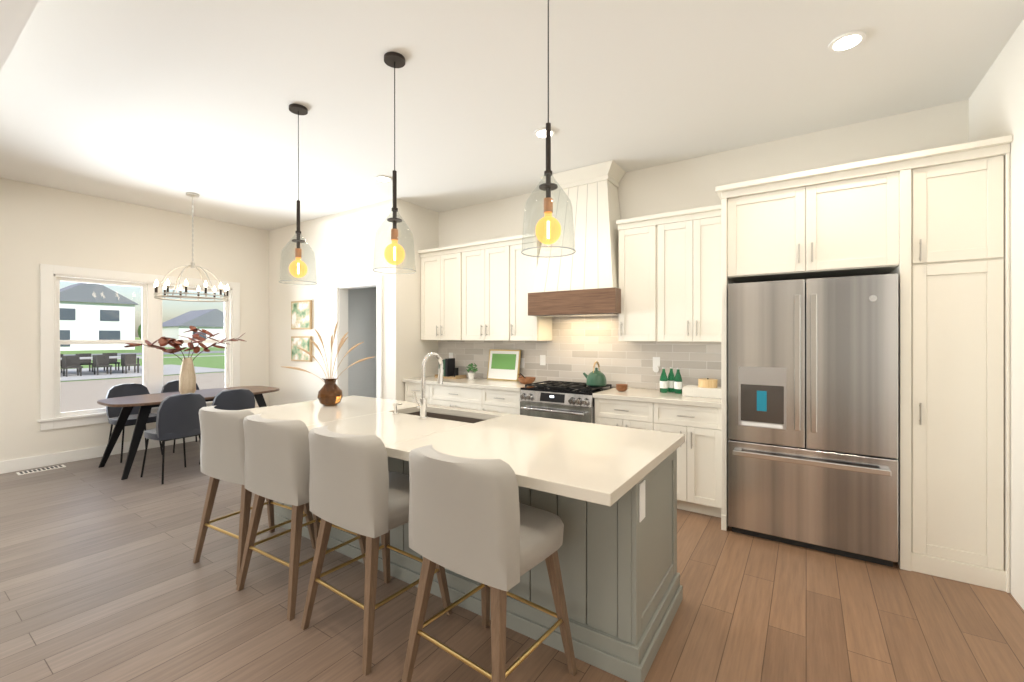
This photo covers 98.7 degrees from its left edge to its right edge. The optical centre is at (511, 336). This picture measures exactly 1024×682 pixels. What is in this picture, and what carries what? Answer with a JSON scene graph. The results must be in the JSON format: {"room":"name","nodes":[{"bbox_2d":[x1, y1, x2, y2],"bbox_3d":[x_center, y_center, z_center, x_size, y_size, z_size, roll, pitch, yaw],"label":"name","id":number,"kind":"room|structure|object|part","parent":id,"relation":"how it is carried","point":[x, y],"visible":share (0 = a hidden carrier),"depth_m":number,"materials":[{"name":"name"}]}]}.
{"room":"dining room and kitchen","nodes":[
{"label":"dining room and kitchen","id":0,"kind":"room"},
{"bbox_2d":[0,0,38,70],"bbox_3d":[-3.387,-1.487,0.342,7.890,0.334,4.000,0,0,34],"label":"ceiling","id":1,"kind":"structure","parent":0,"point":[15,15],"depth_m":1.84,"materials":[{"name":"white paint"}]},
{"bbox_2d":[0,178,268,460],"bbox_3d":[-5.800,-0.117,3.955,0.140,3.075,7.320,0,0,34],"label":"wall","id":2,"kind":"structure","parent":0,"point":[39,224],"depth_m":5.09,"materials":[{"name":"beige paint"}]},
{"bbox_2d":[0,435,198,473],"bbox_3d":[-5.771,1.355,3.851,0.019,0.130,7.176,0,0,34],"label":"baseboard","id":3,"kind":"structure","parent":2,"relation":"attached to","point":[19,464],"depth_m":4.97,"materials":[{"name":"white"}]},
{"bbox_2d":[37,264,239,430],"bbox_3d":[-4.626,0.110,5.666,0.187,1.820,2.070,0,0,34],"label":"window","id":4,"kind":"structure","parent":2,"relation":"in","point":[52,416],"depth_m":5.30,"materials":[{"name":"white wood"}]},
{"bbox_2d":[269,200,387,405],"bbox_3d":[-2.602,-0.117,6.134,2.750,3.075,0.140,0,0,34],"label":"wall","id":5,"kind":"structure","parent":0,"point":[341,245],"depth_m":6.11,"materials":[{"name":"beige paint"}]},
{"bbox_2d":[291,300,311,329],"bbox_3d":[-3.025,-0.315,6.312,0.490,0.410,0.032,0,0,34],"label":"framed picture","id":6,"kind":"object","parent":5,"relation":"attached to","point":[301,314],"depth_m":6.28,"materials":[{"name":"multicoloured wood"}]},
{"bbox_2d":[291,336,311,361],"bbox_3d":[-3.025,0.170,6.312,0.490,0.360,0.032,0,0,34],"label":"framed picture","id":7,"kind":"object","parent":5,"relation":"attached to","point":[303,342],"depth_m":6.28,"materials":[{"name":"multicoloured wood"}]},
{"bbox_2d":[333,275,381,398],"bbox_3d":[-1.951,0.335,5.688,0.970,2.170,0.162,0,0,34],"label":"door frame","id":8,"kind":"structure","parent":5,"relation":"attached to","point":[340,305],"depth_m":5.85,"materials":[{"name":"white wood"}]},
{"bbox_2d":[348,287,375,397],"bbox_3d":[-1.676,-0.117,6.898,0.020,3.075,2.159,0,0,34],"label":"wall","id":9,"kind":"structure","parent":0,"point":[361,328],"depth_m":6.21,"materials":[{"name":"white paint"}]},
{"bbox_2d":[388,199,438,400],"bbox_3d":[-1.237,-0.117,5.576,0.140,3.075,0.730,0,0,34],"label":"wall","id":10,"kind":"structure","parent":0,"point":[409,349],"depth_m":5.40,"materials":[{"name":"beige paint"}]},
{"bbox_2d":[0,440,1023,681],"bbox_3d":[-1.871,1.480,2.697,8.390,0.120,10.000,0,0,34],"label":"floor","id":11,"kind":"structure","parent":0,"point":[104,577],"depth_m":2.27,"materials":[{"name":"brown wood"}]},
{"bbox_2d":[16,465,65,474],"bbox_3d":[-5.024,1.416,4.693,0.130,0.007,0.350,0,0,34],"label":"floor vent","id":12,"kind":"object","parent":11,"relation":"in","point":[40,469],"visible":0.96,"depth_m":4.68,"materials":[{"name":"white metal"}]},
{"bbox_2d":[105,383,162,462],"bbox_3d":[-4.515,0.996,5.247,0.499,0.851,0.430,0,0,31],"label":"dining chair","id":13,"kind":"object","parent":11,"relation":"on","point":[123,390],"visible":0.56,"depth_m":5.24,"materials":[{"name":"grey fabric"}]},
{"bbox_3d":[-4.516,0.787,5.248,0.495,0.435,0.430,0,0,31],"label":"seat","id":14,"kind":"part","parent":13,"relation":"part of","materials":[{"name":"grey fabric"}]},
{"bbox_2d":[141,393,206,483],"bbox_3d":[-3.448,0.996,4.501,0.499,0.851,0.430,0,0,30],"label":"dining chair","id":15,"kind":"object","parent":11,"relation":"on","point":[177,417],"visible":0.88,"depth_m":4.35,"materials":[{"name":"grey fabric"}]},
{"bbox_3d":[-3.447,0.787,4.500,0.495,0.435,0.430,0,0,30],"label":"seat","id":16,"kind":"part","parent":15,"relation":"part of","materials":[{"name":"grey fabric"}]},
{"bbox_2d":[161,380,199,452],"bbox_3d":[-4.224,0.996,5.681,0.499,0.851,0.430,0,0,36],"label":"dining chair","id":17,"kind":"object","parent":11,"relation":"on","point":[171,386],"visible":0.19,"depth_m":5.70,"materials":[{"name":"grey fabric"}]},
{"bbox_2d":[97,386,279,479],"bbox_3d":[-3.740,1.048,5.235,0.900,0.745,1.720,0,0,34],"label":"dining table","id":18,"kind":"object","parent":11,"relation":"on","point":[146,403],"visible":0.73,"depth_m":4.81,"materials":[{"name":"brown wood"}]},
{"bbox_2d":[124,326,246,393],"bbox_3d":[-3.792,0.268,5.189,0.691,0.813,1.206,0,0,34],"label":"vase","id":19,"kind":"object","parent":18,"relation":"on","point":[187,380],"visible":1,"depth_m":5.12,"materials":[{"name":"beige ceramic"}]},
{"bbox_2d":[199,389,254,464],"bbox_3d":[-3.172,0.996,4.914,0.499,0.851,0.430,0,0,37],"label":"dining chair","id":20,"kind":"object","parent":11,"relation":"on","point":[237,399],"visible":0.5,"depth_m":4.76,"materials":[{"name":"grey fabric"}]},
{"bbox_3d":[-3.171,0.787,4.912,0.495,0.435,0.430,0,0,37],"label":"seat","id":21,"kind":"part","parent":20,"relation":"part of","materials":[{"name":"grey fabric"}]},
{"bbox_2d":[193,405,315,584],"bbox_3d":[-1.667,0.929,2.845,0.517,0.982,0.563,0,0,30],"label":"stool","id":22,"kind":"object","parent":11,"relation":"on","point":[222,451],"visible":0.67,"depth_m":2.62,"materials":[{"name":"grey fabric"}]},
{"bbox_3d":[-1.671,0.656,2.838,0.512,0.437,0.548,0,0,30],"label":"seat","id":23,"kind":"part","parent":22,"relation":"part of","materials":[{"name":"grey fabric"}]},
{"bbox_2d":[236,414,365,620],"bbox_3d":[-1.203,0.929,2.534,0.517,0.982,0.563,0,0,32],"label":"stool","id":24,"kind":"object","parent":11,"relation":"on","point":[277,462],"visible":0.69,"depth_m":2.28,"materials":[{"name":"grey fabric"}]},
{"bbox_3d":[-1.207,0.656,2.528,0.512,0.437,0.548,0,0,32],"label":"seat","id":25,"kind":"part","parent":24,"relation":"part of","materials":[{"name":"grey fabric"}]},
{"bbox_2d":[301,425,451,675],"bbox_3d":[-0.681,0.929,2.184,0.517,0.982,0.563,0,0,36],"label":"stool","id":26,"kind":"object","parent":11,"relation":"on","point":[356,486],"visible":0.96,"depth_m":1.95,"materials":[{"name":"grey fabric"}]},
{"bbox_3d":[-0.685,0.656,2.178,0.512,0.437,0.548,0,0,36],"label":"seat","id":27,"kind":"part","parent":26,"relation":"part of","materials":[{"name":"grey fabric"}]},
{"bbox_2d":[405,383,433,404],"bbox_3d":[-0.939,0.983,5.446,0.497,0.874,0.608,0,0,34],"label":"base cabinet","id":28,"kind":"object","parent":11,"relation":"on","point":[410,388],"depth_m":5.19,"materials":[{"name":"white wood"}]},
{"bbox_2d":[434,387,485,410],"bbox_3d":[-0.465,0.983,5.129,0.880,0.874,0.608,0,0,34],"label":"base cabinet","id":29,"kind":"object","parent":11,"relation":"on","point":[460,397],"depth_m":4.82,"materials":[{"name":"white wood"}]},
{"bbox_2d":[402,375,543,390],"bbox_3d":[-0.449,0.525,5.104,1.691,0.039,0.633,0,0,34],"label":"countertop","id":30,"kind":"structure","parent":29,"relation":"on","point":[486,384],"depth_m":4.89,"materials":[{"name":"white stone"}]},
{"bbox_2d":[435,358,465,378],"bbox_3d":[-0.761,0.386,5.443,0.340,0.239,0.200,0,0,34],"label":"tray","id":31,"kind":"object","parent":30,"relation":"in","point":[451,370],"visible":0.9,"depth_m":5.40,"materials":[{"name":"brown wood"}]},
{"bbox_2d":[466,363,477,378],"bbox_3d":[-0.485,0.408,5.261,0.169,0.194,0.144,0,0,34],"label":"potted plant","id":32,"kind":"object","parent":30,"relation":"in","point":[471,375],"visible":1,"depth_m":5.24,"materials":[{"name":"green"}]},
{"bbox_2d":[487,349,520,380],"bbox_3d":[-0.097,0.327,5.159,0.440,0.356,0.076,0,0,34],"label":"art","id":33,"kind":"object","parent":30,"relation":"on","point":[504,365],"visible":0.95,"depth_m":5.14,"materials":[{"name":"green paper"}]},
{"bbox_2d":[517,373,535,383],"bbox_3d":[0.158,0.450,4.768,0.203,0.109,0.200,0,0,34],"label":"bowl","id":34,"kind":"object","parent":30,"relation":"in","point":[522,379],"visible":0.98,"depth_m":4.71,"materials":[{"name":"brown wood"}]},
{"bbox_2d":[274,411,684,681],"bbox_3d":[-0.463,0.998,2.873,2.855,0.844,0.720,0,0,34],"label":"kitchen island","id":35,"kind":"object","parent":11,"relation":"on","point":[623,591],"depth_m":1.99,"materials":[{"name":"grey wood"}]},
{"bbox_2d":[244,395,683,506],"bbox_3d":[-0.554,0.552,2.741,2.870,0.045,1.100,0,0,34],"label":"island countertop","id":36,"kind":"structure","parent":35,"relation":"on","point":[599,464],"depth_m":2.25,"materials":[{"name":"white stone"}]},
{"bbox_2d":[281,322,374,405],"bbox_3d":[-1.411,0.204,3.411,0.324,0.650,0.602,0,0,34],"label":"vase","id":37,"kind":"object","parent":36,"relation":"on","point":[330,393],"visible":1,"depth_m":3.37,"materials":[{"name":"brown ceramic"}]},
{"bbox_2d":[392,403,402,414],"bbox_3d":[-0.788,0.491,3.030,0.044,0.075,0.082,0,0,34],"label":"soap dispenser","id":38,"kind":"object","parent":36,"relation":"on","point":[395,412],"visible":1,"depth_m":3.00,"materials":[{"name":"silver metal"}]},
{"bbox_2d":[413,352,443,419],"bbox_3d":[-0.553,0.316,2.924,0.113,0.427,0.214,0,0,34],"label":"faucet","id":39,"kind":"object","parent":36,"relation":"on","point":[422,406],"visible":1,"depth_m":2.84,"materials":[{"name":"silver metal"}]},
{"bbox_2d":[639,479,645,522],"bbox_3d":[0.557,0.700,1.877,0.005,0.160,0.070,0,0,34],"label":"outlet","id":40,"kind":"object","parent":35,"relation":"attached to","point":[642,482],"depth_m":1.87,"materials":[{"name":"white plastic"}]},
{"bbox_2d":[401,444,576,681],"bbox_3d":[-0.100,0.929,1.796,0.517,0.982,0.563,0,0,38],"label":"stool","id":41,"kind":"object","parent":11,"relation":"on","point":[473,519],"visible":1,"depth_m":1.59,"materials":[{"name":"grey fabric"}]},
{"bbox_3d":[-0.104,0.656,1.790,0.512,0.437,0.548,0,0,38],"label":"seat","id":42,"kind":"part","parent":41,"relation":"part of","materials":[{"name":"grey fabric"}]},
{"bbox_2d":[486,391,520,414],"bbox_3d":[0.030,0.983,4.797,0.553,0.874,0.608,0,0,34],"label":"base cabinet","id":43,"kind":"object","parent":11,"relation":"on","point":[496,401],"depth_m":4.51,"materials":[{"name":"white wood"}]},
{"bbox_2d":[520,380,614,422],"bbox_3d":[0.547,0.948,4.377,0.764,0.945,0.677,0,0,34],"label":"range","id":44,"kind":"object","parent":11,"relation":"on","point":[569,401],"visible":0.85,"depth_m":4.15,"materials":[{"name":"silver metal"}]},
{"bbox_2d":[583,361,606,386],"bbox_3d":[0.805,0.355,4.299,0.240,0.239,0.196,0,0,34],"label":"kettle","id":45,"kind":"object","parent":44,"relation":"on","point":[596,378],"visible":1,"depth_m":4.22,"materials":[{"name":"green metal"}]},
{"bbox_2d":[594,399,661,430],"bbox_3d":[1.150,0.983,4.048,0.593,0.874,0.608,0,0,34],"label":"base cabinet","id":46,"kind":"object","parent":11,"relation":"on","point":[613,412],"depth_m":3.78,"materials":[{"name":"white wood"}]},
{"bbox_2d":[662,403,728,526],"bbox_3d":[1.545,0.983,3.783,0.597,0.874,0.608,0,0,34],"label":"base cabinet","id":47,"kind":"object","parent":11,"relation":"on","point":[702,460],"depth_m":3.47,"materials":[{"name":"white wood"}]},
{"bbox_2d":[593,387,727,410],"bbox_3d":[1.341,0.525,3.905,1.071,0.039,0.633,0,0,34],"label":"countertop","id":48,"kind":"structure","parent":47,"relation":"on","point":[632,394],"depth_m":3.72,"materials":[{"name":"white stone"}]},
{"bbox_2d":[616,384,627,390],"bbox_3d":[1.026,0.474,4.103,0.110,0.062,0.110,0,0,34],"label":"bowls","id":49,"kind":"object","parent":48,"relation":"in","point":[621,387],"visible":1,"depth_m":4.06,"materials":[{"name":"brown wood"}]},
{"bbox_2d":[660,367,681,393],"bbox_3d":[1.455,0.391,4.002,0.194,0.228,0.139,0,0,34],"label":"bottles","id":50,"kind":"object","parent":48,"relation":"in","point":[671,383],"visible":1,"depth_m":3.98,"materials":[{"name":"green glass"}]},
{"bbox_2d":[682,378,720,398],"bbox_3d":[1.661,0.429,3.765,0.339,0.152,0.214,0,0,34],"label":"bread box","id":51,"kind":"object","parent":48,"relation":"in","point":[707,387],"visible":0.92,"depth_m":3.70,"materials":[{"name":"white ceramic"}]},
{"bbox_3d":[1.677,0.391,3.763,0.154,0.076,0.154,0,0,34],"label":"lid","id":52,"kind":"part","parent":51,"relation":"part of","materials":[{"name":"brown wood"}]},
{"bbox_2d":[728,274,897,566],"bbox_3d":[2.140,0.517,3.203,0.937,1.806,0.796,0,0,34],"label":"fridge","id":53,"kind":"object","parent":11,"relation":"on","point":[813,413],"visible":1,"depth_m":2.88,"materials":[{"name":"grey metal"}]},
{"bbox_3d":[1.937,0.185,2.926,0.767,0.890,0.012,0,0,34],"label":"dispenser panel","id":54,"kind":"part","parent":53,"relation":"part of","materials":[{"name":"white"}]},
{"bbox_2d":[890,139,1012,592],"bbox_3d":[2.775,0.175,2.873,0.461,2.490,0.753,0,0,34],"label":"tall cabinet","id":55,"kind":"object","parent":11,"relation":"on","point":[953,269],"depth_m":2.57,"materials":[{"name":"white wood"}]},
{"bbox_2d":[0,0,1023,230],"bbox_3d":[-1.871,-1.715,2.697,8.390,0.120,10.000,0,0,34],"label":"ceiling","id":56,"kind":"structure","parent":0,"point":[167,105],"depth_m":2.92,"materials":[{"name":"white paint"}]},
{"bbox_2d":[153,192,229,301],"bbox_3d":[-3.696,-1.042,5.085,0.724,1.224,0.724,0,0,34],"label":"chandelier","id":57,"kind":"object","parent":56,"relation":"hanging from","point":[192,265],"visible":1,"depth_m":5.06,"materials":[{"name":"silver metal"}]},
{"bbox_2d":[279,104,316,284],"bbox_3d":[-1.544,-1.022,3.176,0.252,1.264,0.252,0,0,34],"label":"pendant light","id":58,"kind":"object","parent":56,"relation":"hanging from","point":[296,265],"visible":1,"depth_m":3.17,"materials":[{"name":"clear glass"}]},
{"bbox_3d":[-1.544,-1.115,3.176,0.124,1.079,0.124,0,0,34],"label":"stem","id":59,"kind":"part","parent":58,"relation":"part of","materials":[{"name":"brown metal"}]},
{"bbox_3d":[-1.544,-0.571,3.176,0.252,0.362,0.252,0,0,34],"label":"lamp shade","id":60,"kind":"part","parent":58,"relation":"part of","materials":[{"name":"clear glass"}]},
{"bbox_2d":[375,175,391,181],"bbox_3d":[-1.339,-1.648,4.579,0.169,0.013,0.169,0,0,-11],"label":"recessed light","id":61,"kind":"object","parent":56,"relation":"in","point":[382,178],"depth_m":4.55,"materials":[{"name":"white"}]},
{"bbox_2d":[373,52,415,273],"bbox_3d":[-0.697,-1.022,2.608,0.252,1.264,0.252,0,0,34],"label":"pendant light","id":62,"kind":"object","parent":56,"relation":"hanging from","point":[394,60],"visible":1,"depth_m":2.60,"materials":[{"name":"clear glass"}]},
{"bbox_3d":[-0.697,-1.115,2.608,0.124,1.079,0.124,0,0,34],"label":"stem","id":63,"kind":"part","parent":62,"relation":"part of","materials":[{"name":"brown metal"}]},
{"bbox_3d":[-0.697,-0.571,2.608,0.252,0.362,0.252,0,0,34],"label":"lamp shade","id":64,"kind":"part","parent":62,"relation":"part of","materials":[{"name":"clear glass"}]},
{"bbox_2d":[534,128,554,138],"bbox_3d":[0.262,-1.648,3.555,0.169,0.013,0.169,0,0,-11],"label":"recessed light","id":65,"kind":"object","parent":56,"relation":"in","point":[541,132],"depth_m":3.54,"materials":[{"name":"white"}]},
{"bbox_2d":[521,0,575,257],"bbox_3d":[0.168,-1.022,2.030,0.252,1.264,0.252,0,0,34],"label":"pendant light","id":66,"kind":"object","parent":56,"relation":"hanging from","point":[552,225],"visible":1,"depth_m":2.02,"materials":[{"name":"clear glass"}]},
{"bbox_3d":[0.168,-1.115,2.030,0.124,1.079,0.124,0,0,34],"label":"stem","id":67,"kind":"part","parent":66,"relation":"part of","materials":[{"name":"brown metal"}]},
{"bbox_3d":[0.168,-0.571,2.030,0.252,0.362,0.252,0,0,34],"label":"lamp shade","id":68,"kind":"part","parent":66,"relation":"part of","materials":[{"name":"clear glass"}]},
{"bbox_2d":[828,30,866,52],"bbox_3d":[1.871,-1.648,2.454,0.169,0.013,0.169,0,0,-11],"label":"recessed light","id":69,"kind":"object","parent":56,"relation":"in","point":[848,41],"depth_m":2.44,"materials":[{"name":"white"}]},
{"bbox_2d":[439,99,968,389],"bbox_3d":[1.140,-0.117,4.508,5.280,3.075,0.140,0,0,34],"label":"wall","id":70,"kind":"structure","parent":0,"point":[692,183],"depth_m":3.88,"materials":[{"name":"beige paint"}]},
{"bbox_2d":[418,247,465,342],"bbox_3d":[-0.758,-0.505,5.491,0.747,1.090,0.333,0,0,34],"label":"upper cabinet","id":71,"kind":"object","parent":70,"relation":"attached to","point":[443,273],"depth_m":5.34,"materials":[{"name":"white wood"}]},
{"bbox_2d":[466,239,513,342],"bbox_3d":[-0.220,-0.505,5.131,0.826,1.090,0.333,0,0,34],"label":"upper cabinet","id":72,"kind":"object","parent":70,"relation":"attached to","point":[489,266],"depth_m":4.95,"materials":[{"name":"white wood"}]},
{"bbox_2d":[514,235,553,342],"bbox_3d":[0.185,-0.505,4.860,0.420,1.090,0.333,0,0,34],"label":"upper cabinet","id":73,"kind":"object","parent":70,"relation":"attached to","point":[525,330],"depth_m":4.73,"materials":[{"name":"white wood"}]},
{"bbox_2d":[526,163,633,318],"bbox_3d":[0.679,-0.885,4.436,0.933,1.330,0.468,0,0,34],"label":"range hood","id":74,"kind":"object","parent":70,"relation":"attached to","point":[586,283],"depth_m":4.29,"materials":[{"name":"white wood"}]},
{"bbox_2d":[614,215,665,342],"bbox_3d":[1.261,-0.505,4.139,0.425,1.090,0.333,0,0,34],"label":"upper cabinet","id":75,"kind":"object","parent":70,"relation":"attached to","point":[636,303],"depth_m":3.99,"materials":[{"name":"white wood"}]},
{"bbox_2d":[666,207,732,342],"bbox_3d":[1.598,-0.505,3.914,0.655,1.090,0.333,0,0,34],"label":"upper cabinet","id":76,"kind":"object","parent":70,"relation":"attached to","point":[696,285],"depth_m":3.73,"materials":[{"name":"white wood"}]},
{"bbox_2d":[726,159,897,282],"bbox_3d":[2.190,-0.755,3.277,0.961,0.630,0.732,0,0,34],"label":"upper cabinet","id":77,"kind":"object","parent":70,"relation":"attached to","point":[829,224],"depth_m":2.95,"materials":[{"name":"white wood"}]},
{"bbox_2d":[969,19,1023,609],"bbox_3d":[1.037,-0.117,-0.267,0.140,3.075,7.910,0,0,34],"label":"wall","id":78,"kind":"structure","parent":0,"point":[996,104],"depth_m":2.39,"materials":[{"name":"beige paint"}]},
{"label":"outside","id":79,"kind":"structure","parent":0,"visible":0},
{"bbox_2d":[60,346,224,381],"bbox_3d":[-169.350,1.820,113.370,392.410,0.100,600.000,0,0,34],"label":"lawn","id":80,"kind":"structure","parent":79,"point":[208,360],"depth_m":36.16,"materials":[{"name":"green plant"}]},
{"bbox_2d":[60,283,138,350],"bbox_3d":[-60.068,-2.880,61.271,10.800,9.400,9.800,0,0,34],"label":"house","id":81,"kind":"structure","parent":80,"relation":"on","point":[90,312],"depth_m":58.70,"materials":[{"name":"white"}]},
{"bbox_2d":[137,323,141,339],"bbox_3d":[-36.695,-1.045,67.917,6.310,5.730,34.810,0,0,34],"label":"trees","id":82,"kind":"object","parent":80,"relation":"on","point":[140,332],"depth_m":52.20,"materials":[{"name":"green plant"}]},
{"bbox_2d":[60,372,224,411],"bbox_3d":[-8.471,1.765,15.298,16.900,0.030,28.000,0,0,34],"label":"gravel","id":83,"kind":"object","parent":80,"relation":"on","point":[70,401],"depth_m":15.22,"materials":[{"name":"beige gravel"}]},
{"bbox_2d":[162,309,224,347],"bbox_3d":[-56.702,-1.580,80.679,10.800,6.800,11.800,0,0,34],"label":"house","id":84,"kind":"structure","parent":80,"relation":"on","point":[216,325],"depth_m":76.53,"materials":[{"name":"white"}]},
{"bbox_2d":[60,364,224,380],"bbox_3d":[-20.275,1.735,21.395,8.500,0.030,9.000,0,0,34],"label":"patio","id":85,"kind":"structure","parent":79,"point":[72,373],"depth_m":21.29,"materials":[{"name":"grey concrete"}]},
{"bbox_2d":[60,353,141,376],"bbox_3d":[-19.929,1.270,20.923,3.360,0.900,5.160,0,0,34],"label":"outdoor furniture","id":86,"kind":"object","parent":85,"relation":"on","point":[128,360],"depth_m":20.62,"materials":[{"name":"grey metal"}]},
{"bbox_2d":[63,351,224,355],"bbox_3d":[-48.197,1.760,32.265,8.000,0.020,400.000,0,0,34],"label":"street","id":87,"kind":"structure","parent":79,"point":[119,354],"depth_m":46.58,"materials":[{"name":"grey"}]},
{"bbox_2d":[91,355,224,359],"bbox_3d":[-38.350,1.762,25.673,1.700,0.015,400.000,0,0,34],"label":"sidewalk","id":88,"kind":"structure","parent":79,"point":[181,356],"depth_m":39.53,"materials":[{"name":"grey"}]}
]}

